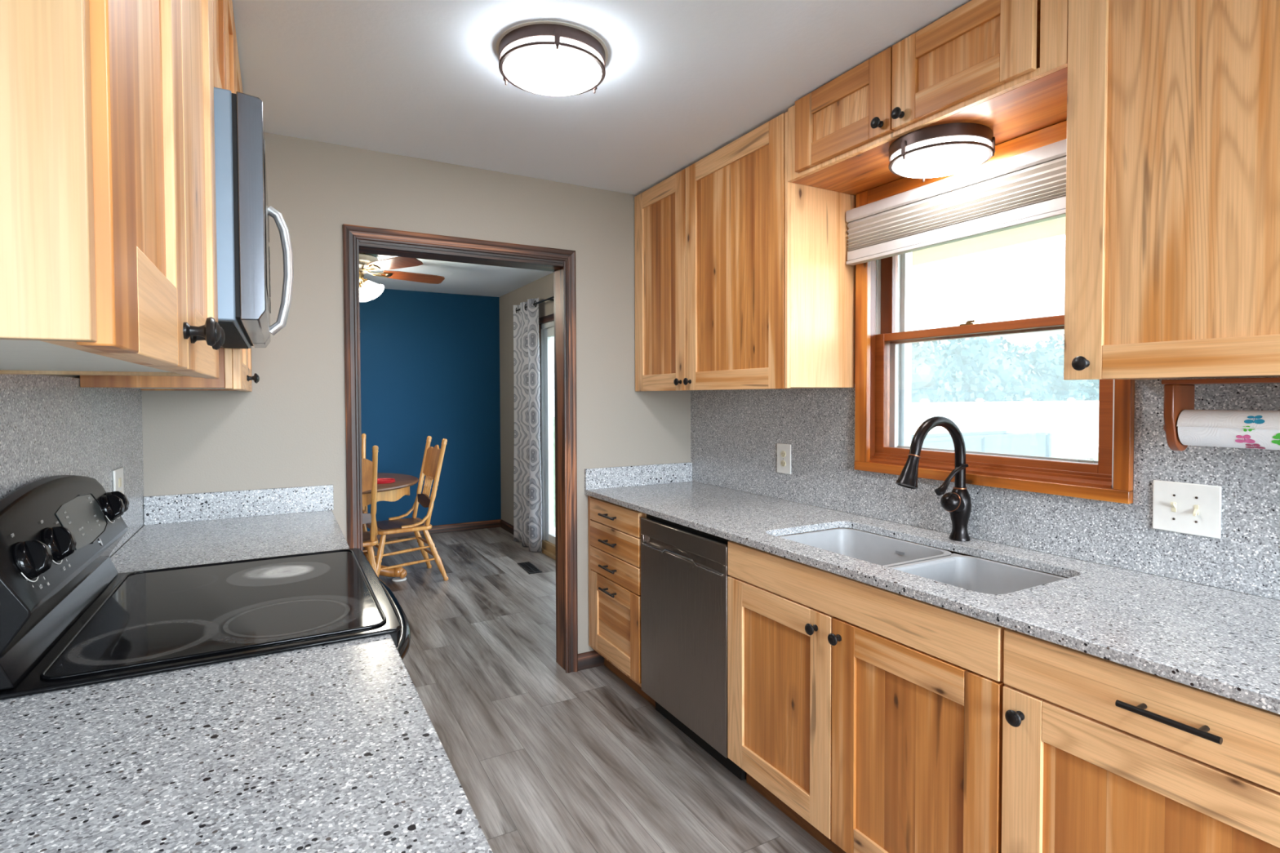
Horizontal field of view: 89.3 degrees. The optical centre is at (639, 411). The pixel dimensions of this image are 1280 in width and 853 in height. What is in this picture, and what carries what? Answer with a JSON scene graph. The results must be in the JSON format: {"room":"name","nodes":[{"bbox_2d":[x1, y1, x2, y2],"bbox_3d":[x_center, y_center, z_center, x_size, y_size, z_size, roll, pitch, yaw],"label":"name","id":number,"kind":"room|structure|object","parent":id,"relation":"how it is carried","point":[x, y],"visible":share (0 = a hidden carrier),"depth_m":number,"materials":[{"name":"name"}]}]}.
{"room":"kitchen","nodes":[
{"label":"kitchen","id":0,"kind":"room"},
{"bbox_2d":[45,374,140,557],"bbox_3d":[-0.512,0.170,-0.112,0.098,2.438,5.695,-1,2,-29],"label":"wall","id":1,"kind":"structure","parent":0,"point":[63,375],"depth_m":1.64,"materials":[{"name":"beige paint"}]},
{"bbox_2d":[0,374,144,557],"bbox_3d":[-0.877,0.197,0.657,0.012,0.521,3.994,-1,2,-29],"label":"backsplash","id":2,"kind":"structure","parent":1,"relation":"attached to","point":[51,425],"depth_m":1.57,"materials":[{"name":"stone"}]},
{"bbox_2d":[112,466,124,493],"bbox_3d":[-1.621,0.242,2.016,0.009,0.130,0.120,-1,2,-29],"label":"wall outlet","id":3,"kind":"object","parent":2,"relation":"attached to","point":[117,474],"visible":0.54,"depth_m":2.00,"materials":[{"name":"white plastic"}]},
{"bbox_2d":[118,477,121,487],"bbox_3d":[-1.619,0.221,2.017,0.003,0.028,0.030,-1,2,-29],"label":"socket","id":4,"kind":"object","parent":3,"relation":"attached to","point":[119,478],"depth_m":2.02,"materials":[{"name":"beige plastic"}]},
{"bbox_2d":[0,0,225,378],"bbox_3d":[-0.680,-0.554,0.691,0.385,1.012,0.855,-1,2,-29],"label":"upper cabinet","id":5,"kind":"object","parent":1,"relation":"attached to","point":[108,251],"visible":1,"depth_m":0.43,"materials":[{"name":"brown wood"}]},
{"bbox_2d":[80,22,259,391],"bbox_3d":[-1.468,-0.580,2.105,0.385,1.022,0.851,-1,2,-29],"label":"upper cabinet","id":6,"kind":"object","parent":1,"relation":"attached to","point":[234,364],"visible":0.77,"depth_m":1.80,"materials":[{"name":"brown wood"}]},
{"bbox_2d":[212,0,235,93],"bbox_3d":[-1.075,-0.829,1.393,0.385,0.493,0.762,-1,2,-29],"label":"upper cabinet","id":7,"kind":"object","parent":1,"relation":"attached to","point":[223,16],"visible":0.09,"depth_m":1.40,"materials":[{"name":"brown wood"}]},
{"bbox_2d":[213,87,293,348],"bbox_3d":[-1.032,-0.373,1.427,0.480,0.414,0.759,-1,2,-29],"label":"microwave","id":8,"kind":"object","parent":7,"relation":"attached to","point":[243,211],"visible":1,"depth_m":1.17,"materials":[{"name":"grey metal"}]},
{"bbox_2d":[140,132,690,653],"bbox_3d":[-0.838,0.096,3.045,2.603,2.438,0.140,-1,2,-29],"label":"wall","id":9,"kind":"structure","parent":0,"point":[290,431],"depth_m":2.73,"materials":[{"name":"beige paint"}]},
{"bbox_2d":[342,223,577,673],"bbox_3d":[-0.814,0.260,3.054,1.052,2.108,0.163,-1,2,-29],"label":"door frame","id":10,"kind":"structure","parent":9,"relation":"in","point":[376,241],"depth_m":3.15,"materials":[{"name":"brown wood"}]},
{"bbox_2d":[577,650,604,671],"bbox_3d":[-0.253,1.266,3.309,0.148,0.082,0.014,-1,2,-29],"label":"baseboard","id":11,"kind":"structure","parent":9,"relation":"attached to","point":[588,660],"depth_m":3.30,"materials":[{"name":"brown wood"}]},
{"bbox_2d":[359,288,501,531],"bbox_3d":[-3.108,0.031,6.043,3.850,2.438,0.120,-1,2,-29],"label":"wall","id":12,"kind":"structure","parent":0,"point":[429,362],"depth_m":6.56,"materials":[{"name":"blue paint"}]},
{"bbox_2d":[376,519,501,539],"bbox_3d":[-3.071,1.211,6.013,3.650,0.082,0.014,-1,2,-29],"label":"baseboard","id":13,"kind":"structure","parent":12,"relation":"attached to","point":[446,528],"depth_m":6.66,"materials":[{"name":"brown wood"}]},
{"bbox_2d":[363,527,831,852],"bbox_3d":[-0.817,1.370,1.980,3.860,0.060,9.600,-1,2,-29],"label":"floor","id":14,"kind":"structure","parent":0,"point":[545,758],"depth_m":2.66,"materials":[{"name":"grey wood"}]},
{"bbox_2d":[0,475,410,700],"bbox_3d":[-0.928,0.743,1.506,0.707,1.218,0.798,-1,2,-29],"label":"range","id":15,"kind":"object","parent":14,"relation":"on","point":[68,619],"visible":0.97,"depth_m":1.30,"materials":[{"name":"black glass"}]},
{"bbox_2d":[361,433,368,549],"bbox_3d":[-2.453,0.733,5.293,0.484,1.077,0.566,-1,2,-25],"label":"dining chair","id":16,"kind":"object","parent":14,"relation":"on","point":[363,435],"visible":0.13,"depth_m":5.56,"materials":[{"name":"brown wood"}]},
{"bbox_2d":[361,445,378,576],"bbox_3d":[-2.005,0.753,4.370,0.484,1.077,0.566,-1,2,-25],"label":"dining chair","id":17,"kind":"object","parent":14,"relation":"on","point":[369,468],"visible":0.33,"depth_m":4.26,"materials":[{"name":"brown wood"}]},
{"bbox_2d":[362,472,418,582],"bbox_3d":[-2.273,0.898,4.787,1.216,0.760,1.216,-1,2,-29],"label":"dining table","id":18,"kind":"object","parent":14,"relation":"on","point":[393,491],"visible":0.18,"depth_m":4.74,"materials":[{"name":"brown wood"}]},
{"bbox_2d":[377,478,395,484],"bbox_3d":[-1.889,0.507,4.752,0.179,0.020,0.179,-1,2,-29],"label":"mat","id":19,"kind":"object","parent":18,"relation":"on","point":[380,481],"visible":0.61,"depth_m":4.72,"materials":[{"name":"red fabric"}]},
{"bbox_2d":[363,435,448,580],"bbox_3d":[-1.802,0.740,4.917,0.566,1.077,0.484,-1,2,-34],"label":"dining chair","id":20,"kind":"object","parent":14,"relation":"on","point":[433,459],"visible":0.87,"depth_m":4.88,"materials":[{"name":"brown wood"}]},
{"bbox_2d":[517,561,542,573],"bbox_3d":[-0.893,1.260,5.238,0.104,0.006,0.350,-1,2,-26],"label":"floor vent","id":21,"kind":"object","parent":14,"relation":"in","point":[529,567],"visible":1,"depth_m":5.23,"materials":[{"name":"black metal"}]},
{"bbox_2d":[587,495,655,706],"bbox_3d":[0.126,0.864,3.199,0.663,0.888,0.552,-1,2,-29],"label":"base cabinet","id":22,"kind":"object","parent":14,"relation":"on","point":[614,530],"visible":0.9,"depth_m":3.02,"materials":[{"name":"brown wood"}]},
{"bbox_2d":[584,462,1279,714],"bbox_3d":[0.899,0.384,1.823,0.643,0.130,3.694,-1,2,-29],"label":"countertop","id":23,"kind":"structure","parent":22,"relation":"on","point":[1220,642],"depth_m":1.54,"materials":[{"name":"stone"}]},
{"bbox_2d":[778,528,1067,594],"bbox_3d":[0.800,0.541,1.982,0.418,0.188,0.839,-1,2,-29],"label":"sink","id":24,"kind":"object","parent":23,"relation":"in","point":[975,574],"visible":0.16,"depth_m":1.99,"materials":[{"name":"grey ceramic"}]},
{"bbox_2d":[895,416,971,541],"bbox_3d":[0.932,0.216,2.048,0.323,0.405,0.070,-1,2,-29],"label":"faucet","id":25,"kind":"object","parent":23,"relation":"on","point":[957,502],"visible":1,"depth_m":2.07,"materials":[{"name":"brown metal"}]},
{"bbox_2d":[640,514,746,780],"bbox_3d":[0.418,0.879,2.690,0.617,0.870,0.614,-1,2,-29],"label":"dishwasher","id":26,"kind":"object","parent":14,"relation":"on","point":[684,570],"visible":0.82,"depth_m":2.50,"materials":[{"name":"metal"}]},
{"bbox_2d":[727,528,1066,852],"bbox_3d":[0.803,0.891,1.985,0.662,0.888,0.984,-1,2,-29],"label":"base cabinet","id":27,"kind":"object","parent":14,"relation":"on","point":[870,717],"visible":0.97,"depth_m":1.75,"materials":[{"name":"brown wood"}]},
{"bbox_2d":[1001,628,1279,852],"bbox_3d":[1.195,0.906,1.280,0.663,0.888,0.627,-1,2,-29],"label":"base cabinet","id":28,"kind":"object","parent":14,"relation":"on","point":[1100,755],"visible":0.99,"depth_m":1.20,"materials":[{"name":"brown wood"}]},
{"bbox_3d":[0.056,0.948,-0.313,0.649,0.888,1.358,-1,2,-29],"label":"base cabinet","id":29,"kind":"object","parent":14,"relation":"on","visible":0},
{"bbox_2d":[0,633,493,852],"bbox_3d":[-0.198,0.481,0.108,0.629,0.026,2.362,-1,2,-29],"label":"countertop","id":30,"kind":"structure","parent":29,"relation":"on","point":[334,748],"depth_m":0.83,"materials":[{"name":"stone"}]},
{"bbox_3d":[-1.349,0.893,2.209,0.649,0.888,0.843,-1,2,-29],"label":"base cabinet","id":31,"kind":"object","parent":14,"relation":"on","visible":0},
{"bbox_2d":[110,484,349,573],"bbox_3d":[-1.358,0.383,2.194,0.635,0.130,0.849,-1,2,-29],"label":"countertop","id":32,"kind":"structure","parent":31,"relation":"on","point":[180,530],"depth_m":2.32,"materials":[{"name":"stone"}]},
{"bbox_2d":[231,0,971,297],"bbox_3d":[-0.825,-1.147,1.920,3.860,0.100,9.600,-1,2,-29],"label":"ceiling","id":33,"kind":"structure","parent":0,"point":[684,80],"depth_m":2.14,"materials":[{"name":"paint"}]},
{"bbox_2d":[359,253,444,333],"bbox_3d":[-2.098,-0.869,4.807,1.310,0.585,1.289,-1,2,-29],"label":"ceiling fan","id":34,"kind":"object","parent":33,"relation":"hanging from","point":[368,290],"visible":0.45,"depth_m":4.75,"materials":[{"name":"gold metal"}]},
{"bbox_2d":[495,20,608,96],"bbox_3d":[-0.267,-1.063,1.986,0.340,0.074,0.340,-1,2,-29],"label":"ceiling light","id":35,"kind":"object","parent":33,"relation":"attached to","point":[548,58],"visible":1,"depth_m":1.90,"materials":[{"name":"white glass"}]},
{"bbox_2d":[502,36,601,96],"bbox_3d":[-0.267,-1.058,1.986,0.305,0.064,0.305,-1,2,-29],"label":"diffuser","id":36,"kind":"object","parent":35,"relation":"attached to","point":[549,66],"depth_m":1.92,"materials":[{"name":"white glass"}]},
{"bbox_2d":[499,195,1279,600],"bbox_3d":[0.791,0.095,2.848,0.150,2.438,9.600,-1,2,-29],"label":"wall","id":37,"kind":"structure","parent":0,"point":[542,288],"depth_m":6.59,"materials":[{"name":"beige paint"}]},
{"bbox_2d":[500,519,513,534],"bbox_3d":[-1.196,1.195,6.382,0.014,0.082,1.166,-1,2,-29],"label":"baseboard","id":38,"kind":"structure","parent":37,"relation":"attached to","point":[505,526],"depth_m":6.69,"materials":[{"name":"brown wood"}]},
{"bbox_2d":[512,295,554,312],"bbox_3d":[-0.511,-0.924,5.008,0.091,0.060,2.746,-1,2,-29],"label":"curtain rod","id":39,"kind":"object","parent":37,"relation":"attached to","point":[552,297],"visible":0.13,"depth_m":5.48,"materials":[{"name":"black metal"}]},
{"bbox_2d":[513,297,542,552],"bbox_3d":[-1.032,0.117,5.905,0.083,2.235,0.581,-1,2,-29],"label":"curtain","id":40,"kind":"object","parent":39,"relation":"hanging from","point":[527,495],"visible":1,"depth_m":5.90,"materials":[{"name":"fabric"}]},
{"bbox_2d":[538,313,555,560],"bbox_3d":[-0.396,0.224,5.003,0.130,2.085,1.975,-1,2,-29],"label":"door","id":41,"kind":"structure","parent":37,"relation":"in","point":[546,331],"depth_m":5.73,"materials":[{"name":"brown wood"}]},
{"bbox_2d":[634,111,855,391],"bbox_3d":[0.393,-0.606,2.964,0.387,1.014,1.166,-1,2,-29],"label":"upper cabinet","id":42,"kind":"object","parent":37,"relation":"attached to","point":[744,279],"visible":0.98,"depth_m":2.61,"materials":[{"name":"brown wood"}]},
{"bbox_2d":[787,0,1068,195],"bbox_3d":[0.904,-0.967,2.020,0.403,0.264,0.962,-1,2,-29],"label":"upper cabinet","id":43,"kind":"object","parent":37,"relation":"attached to","point":[1000,65],"visible":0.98,"depth_m":1.84,"materials":[{"name":"brown wood"}]},
{"bbox_2d":[888,122,995,182],"bbox_3d":[0.926,-0.798,2.008,0.300,0.074,0.295,-1,2,-29],"label":"ceiling light","id":44,"kind":"object","parent":43,"relation":"attached to","point":[940,150],"visible":1,"depth_m":1.92,"materials":[{"name":"white glass"}]},
{"bbox_2d":[891,136,990,177],"bbox_3d":[0.928,-0.793,2.009,0.278,0.064,0.278,-1,2,-29],"label":"diffuser","id":45,"kind":"object","parent":44,"relation":"attached to","point":[912,157],"depth_m":1.95,"materials":[{"name":"white glass"}]},
{"bbox_2d":[690,377,1279,599],"bbox_3d":[1.185,0.161,1.978,0.010,0.516,3.695,-1,2,-29],"label":"backsplash","id":46,"kind":"structure","parent":37,"relation":"attached to","point":[735,434],"depth_m":1.92,"materials":[{"name":"stone"}]},
{"bbox_2d":[777,443,791,474],"bbox_3d":[0.648,0.211,2.923,0.008,0.134,0.091,-1,2,-29],"label":"wall outlet","id":47,"kind":"object","parent":46,"relation":"attached to","point":[784,451],"visible":1,"depth_m":2.92,"materials":[{"name":"white plastic"}]},
{"bbox_2d":[780,450,786,457],"bbox_3d":[0.646,0.191,2.922,0.004,0.029,0.033,-1,2,-29],"label":"socket","id":48,"kind":"object","parent":47,"relation":"attached to","point":[783,453],"depth_m":2.92,"materials":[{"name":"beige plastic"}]},
{"bbox_2d":[780,460,786,466],"bbox_3d":[0.646,0.233,2.923,0.004,0.029,0.033,-1,2,-29],"label":"socket","id":49,"kind":"object","parent":47,"relation":"attached to","point":[783,463],"depth_m":2.92,"materials":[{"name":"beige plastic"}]},
{"bbox_2d":[1152,480,1221,538],"bbox_3d":[1.366,0.243,1.626,0.018,0.128,0.140,-1,2,-29],"label":"light switch","id":50,"kind":"object","parent":46,"relation":"attached to","point":[1191,508],"visible":1,"depth_m":1.62,"materials":[{"name":"white plastic"}]},
{"bbox_2d":[911,216,1065,266],"bbox_3d":[2.135,-0.778,1.230,0.650,0.188,6.500,-1,2,-29],"label":"roof eave","id":51,"kind":"object","parent":37,"relation":"attached to","point":[1055,228],"depth_m":2.87},
{"bbox_2d":[854,120,1134,503],"bbox_3d":[1.177,-0.285,2.190,0.264,1.106,1.030,-1,2,-29],"label":"window","id":52,"kind":"structure","parent":37,"relation":"in","point":[885,336],"depth_m":2.31,"materials":[{"name":"brown wood"}]},
{"bbox_2d":[845,138,1066,265],"bbox_3d":[1.046,-0.665,2.104,0.038,0.208,0.952,-1,2,-29],"label":"window blind","id":53,"kind":"object","parent":52,"relation":"attached to","point":[1028,188],"visible":0.64,"depth_m":2.08,"materials":[{"name":"grey fabric"}]},
{"bbox_2d":[1063,0,1279,380],"bbox_3d":[1.308,-0.574,1.323,0.387,1.005,0.660,-1,2,-29],"label":"upper cabinet","id":54,"kind":"object","parent":37,"relation":"attached to","point":[1172,218],"visible":1,"depth_m":1.36,"materials":[{"name":"brown wood"}]},
{"bbox_2d":[1161,377,1279,451],"bbox_3d":[1.378,0.012,1.369,0.120,0.170,0.450,-1,2,-29],"label":"towel holder","id":55,"kind":"object","parent":54,"relation":"attached to","point":[1179,394],"visible":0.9,"depth_m":1.51,"materials":[{"name":"brown wood"}]},
{"bbox_2d":[1176,409,1279,449],"bbox_3d":[1.367,0.040,1.382,0.086,0.084,0.335,-1,2,-29],"label":"paper towel","id":56,"kind":"object","parent":55,"relation":"on","point":[1236,428],"visible":1,"depth_m":1.43,"materials":[{"name":"white paper"}]},
{"label":"outside","id":57,"kind":"structure","parent":0,"visible":0},
{"bbox_2d":[1053,453,1097,461],"bbox_3d":[8.243,1.694,16.081,90.000,0.200,100.000,-1,2,-29],"label":"ground","id":58,"kind":"structure","parent":57,"point":[1093,455],"depth_m":21.03,"materials":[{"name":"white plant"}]},
{"bbox_2d":[915,340,954,355],"bbox_3d":[12.778,-1.312,31.110,5.143,5.095,5.063,-1,2,-29],"label":"tree","id":59,"kind":"object","parent":58,"relation":"on","point":[935,344],"visible":0.02,"depth_m":30.05,"materials":[{"name":"green plant"}]},
{"bbox_2d":[911,342,964,402],"bbox_3d":[9.219,-0.604,22.903,4.165,4.099,4.081,-1,2,-29],"label":"tree","id":60,"kind":"object","parent":58,"relation":"on","point":[931,380],"visible":0.31,"depth_m":21.62,"materials":[{"name":"green plant"}]},
{"bbox_2d":[927,337,1005,354],"bbox_3d":[17.192,-1.492,34.827,5.332,5.246,5.221,-1,2,-29],"label":"tree","id":61,"kind":"object","parent":58,"relation":"on","point":[969,338],"visible":0.02,"depth_m":34.41,"materials":[{"name":"green plant"}]},
{"bbox_2d":[911,430,1052,457],"bbox_3d":[6.663,1.067,13.453,4.620,1.190,1.110,-1,2,-29],"label":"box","id":62,"kind":"object","parent":58,"relation":"on","point":[1035,444],"visible":0.28,"depth_m":13.50,"materials":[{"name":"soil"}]},
{"bbox_2d":[933,336,1041,402],"bbox_3d":[12.908,-0.774,24.890,4.259,4.319,4.334,-1,2,-29],"label":"tree","id":63,"kind":"object","parent":58,"relation":"on","point":[988,375],"visible":0.56,"depth_m":23.74,"materials":[{"name":"green plant"}]},
{"bbox_2d":[911,397,1098,457],"bbox_3d":[13.085,0.512,20.758,21.984,1.910,0.180,-1,2,-29],"label":"fence","id":64,"kind":"object","parent":58,"relation":"on","point":[1073,425],"visible":0.35,"depth_m":20.16,"materials":[{"name":"white plastic"}]},
{"bbox_2d":[1020,333,1064,361],"bbox_3d":[23.853,-1.655,36.053,5.639,5.469,5.654,-1,2,-29],"label":"tree","id":65,"kind":"object","parent":58,"relation":"on","point":[1060,337],"visible":0.03,"depth_m":36.26,"materials":[{"name":"green plant"}]},
{"bbox_2d":[991,340,1099,401],"bbox_3d":[16.737,-0.831,27.036,4.528,4.306,4.486,-1,2,-29],"label":"tree","id":66,"kind":"object","parent":58,"relation":"on","point":[1048,364],"visible":0.32,"depth_m":25.88,"materials":[{"name":"green plant"}]},
{"bbox_2d":[1080,379,1099,400],"bbox_3d":[20.851,-0.993,29.355,4.649,4.490,4.702,-1,2,-29],"label":"tree","id":67,"kind":"object","parent":58,"relation":"on","point":[1089,390],"visible":0.02,"depth_m":28.55,"materials":[{"name":"green plant"}]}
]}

